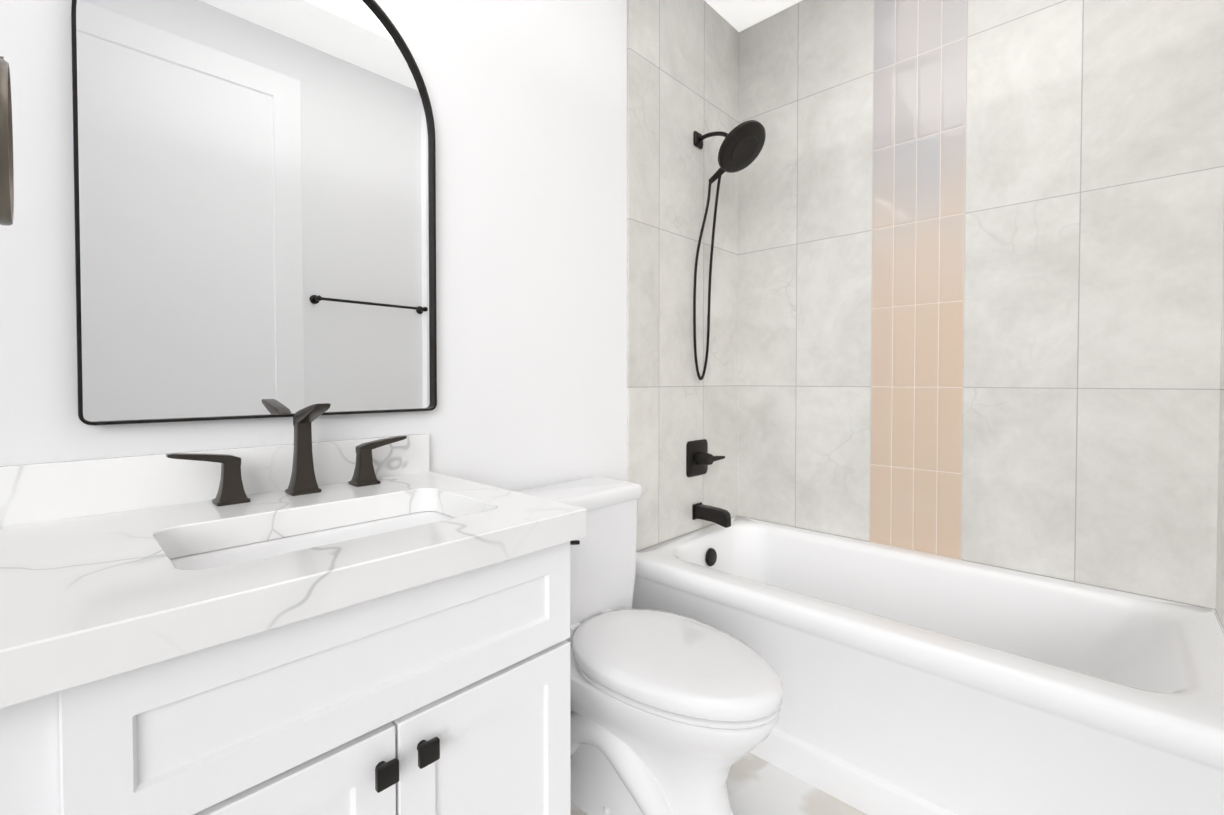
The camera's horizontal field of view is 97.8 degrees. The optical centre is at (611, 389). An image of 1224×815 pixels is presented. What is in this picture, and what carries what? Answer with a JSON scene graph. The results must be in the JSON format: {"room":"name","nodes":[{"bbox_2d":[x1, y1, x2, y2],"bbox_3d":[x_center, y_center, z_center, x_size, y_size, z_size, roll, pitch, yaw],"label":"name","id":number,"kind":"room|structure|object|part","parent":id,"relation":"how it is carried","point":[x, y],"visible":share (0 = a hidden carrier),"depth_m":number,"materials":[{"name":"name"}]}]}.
{"room":"bathroom","nodes":[
{"label":"bathroom","id":0,"kind":"room"},
{"bbox_2d":[0,0,626,491],"bbox_3d":[-0.253,-0.277,1.690,0.143,2.720,2.580,1,1,43],"label":"wall","id":1,"kind":"structure","parent":0,"point":[255,205],"depth_m":1.19,"materials":[{"name":"white paint"}]},
{"bbox_2d":[627,0,738,551],"bbox_3d":[0.324,-0.286,2.222,0.012,2.720,0.775,1,1,43],"label":"wall tile","id":2,"kind":"structure","parent":1,"relation":"attached to","point":[682,71],"depth_m":2.15,"materials":[{"name":"grey tile"}]},
{"bbox_2d":[686,439,724,476],"bbox_3d":[0.394,0.288,2.241,0.076,0.150,0.175,1,1,43],"label":"shower valve","id":3,"kind":"object","parent":2,"relation":"attached to","point":[699,458],"visible":1,"depth_m":2.22,"materials":[{"name":"black metal"}]},
{"bbox_2d":[692,502,730,527],"bbox_3d":[0.414,0.517,2.208,0.155,0.073,0.066,1,1,43],"label":"tub spout","id":4,"kind":"object","parent":2,"relation":"attached to","point":[716,515],"visible":1,"depth_m":2.19,"materials":[{"name":"black metal"}]},
{"bbox_2d":[693,120,765,379],"bbox_3d":[0.462,-0.555,2.141,0.291,1.035,0.210,1,1,43],"label":"shower head","id":5,"kind":"object","parent":2,"relation":"attached to","point":[741,146],"visible":1,"depth_m":2.14},
{"bbox_2d":[571,752,866,814],"bbox_3d":[0.396,1.143,1.101,1.930,0.100,2.580,1,1,43],"label":"floor","id":6,"kind":"structure","parent":0,"point":[756,785],"depth_m":1.43,"materials":[{"name":"tile"}]},
{"bbox_2d":[0,403,586,814],"bbox_3d":[-0.532,0.563,0.898,0.603,1.068,0.781,1,1,43],"label":"bathroom vanity","id":7,"kind":"object","parent":6,"relation":"on","point":[303,624],"visible":1,"depth_m":0.74,"materials":[{"name":"white paint"}]},
{"bbox_2d":[0,434,428,527],"bbox_3d":[-0.743,0.191,1.092,0.020,0.145,0.781,1,1,43],"label":"backsplash","id":8,"kind":"structure","parent":7,"relation":"on","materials":[{"name":"stone"}]},
{"bbox_2d":[0,471,586,707],"bbox_3d":[-0.524,0.242,0.885,0.582,0.050,0.781,1,1,43],"label":"countertop","id":9,"kind":"structure","parent":7,"relation":"on","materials":[{"name":"stone"}]},
{"bbox_2d":[166,403,406,506],"bbox_3d":[-0.607,0.120,1.075,0.149,0.188,0.436,1,1,43],"label":"faucet","id":10,"kind":"object","parent":9,"relation":"on","point":[303,489],"depth_m":1.09,"materials":[{"name":"brown metal"}]},
{"bbox_2d":[516,477,781,814],"bbox_3d":[0.078,0.694,1.412,0.766,0.788,0.456,1,1,43],"label":"toilet","id":11,"kind":"object","parent":6,"relation":"on","point":[673,714],"visible":0.83,"depth_m":1.28,"materials":[{"name":"white ceramic"}]},
{"bbox_3d":[-0.128,0.409,1.437,0.025,0.034,0.092,1,1,43],"label":"flush lever","id":12,"kind":"part","parent":11,"relation":"part of","materials":[{"name":"black metal"}]},
{"bbox_3d":[-0.124,0.320,1.597,0.209,0.046,0.456,1,1,43],"label":"tank lid","id":13,"kind":"part","parent":11,"relation":"part of","materials":[{"name":"white ceramic"}]},
{"bbox_3d":[-0.126,0.527,1.602,0.196,0.368,0.436,1,1,43],"label":"tank","id":14,"kind":"part","parent":11,"relation":"part of","materials":[{"name":"white ceramic"}]},
{"bbox_3d":[0.137,0.676,1.356,0.603,0.063,0.384,1,1,43],"label":"lid","id":15,"kind":"part","parent":11,"relation":"part of","materials":[{"name":"white plastic"}]},
{"bbox_3d":[0.150,0.701,1.344,0.559,0.014,0.376,1,1,43],"label":"seat","id":16,"kind":"part","parent":11,"relation":"part of","materials":[{"name":"white plastic"}]},
{"bbox_2d":[632,517,1223,814],"bbox_3d":[0.859,0.844,1.711,1.491,0.478,0.784,1,1,43],"label":"bathtub","id":17,"kind":"object","parent":6,"relation":"on","point":[916,683],"visible":0.77,"depth_m":1.39,"materials":[{"name":"white ceramic"}]},
{"bbox_2d":[704,0,801,31],"bbox_3d":[0.396,-1.676,1.052,1.930,0.100,2.580,1,1,43],"label":"ceiling","id":18,"kind":"structure","parent":0,"point":[739,15],"depth_m":2.32,"materials":[{"name":"white paint"}]},
{"bbox_2d":[1215,210,1223,633],"bbox_3d":[1.483,-0.268,1.192,0.100,2.720,0.680,1,1,43],"label":"tiled wall","id":19,"kind":"structure","parent":0,"point":[1219,614],"depth_m":1.44,"materials":[{"name":"grey tile"}]},
{"bbox_3d":[1.241,-0.282,1.971,1.930,2.720,0.120,1,1,43],"label":"wall","id":20,"kind":"structure","parent":0,"visible":0},
{"bbox_2d":[737,0,1223,613],"bbox_3d":[1.133,-0.282,1.982,1.518,2.720,0.012,1,1,43],"label":"wall tile","id":21,"kind":"structure","parent":20,"relation":"attached to","point":[1093,252],"depth_m":1.74,"materials":[{"name":"grey tile"}]},
{"bbox_2d":[870,0,966,559],"bbox_3d":[1.129,-0.282,1.985,0.305,2.720,0.013,1,1,43],"label":"accent strip","id":22,"kind":"object","parent":21,"relation":"attached to","point":[919,138],"visible":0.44,"depth_m":1.97,"materials":[{"name":"beige tile"}]},
{"bbox_3d":[-0.449,-0.251,0.183,1.930,2.720,0.120,1,1,43],"label":"wall","id":23,"kind":"structure","parent":0,"visible":0},
{"bbox_2d":[0,56,13,225],"bbox_3d":[-0.719,-0.290,0.581,0.140,0.204,0.086,1,1,43],"label":"wall sconce","id":24,"kind":"object","parent":23,"relation":"attached to","point":[6,180],"visible":1,"depth_m":0.58,"materials":[{"name":"brown metal"}]}
]}

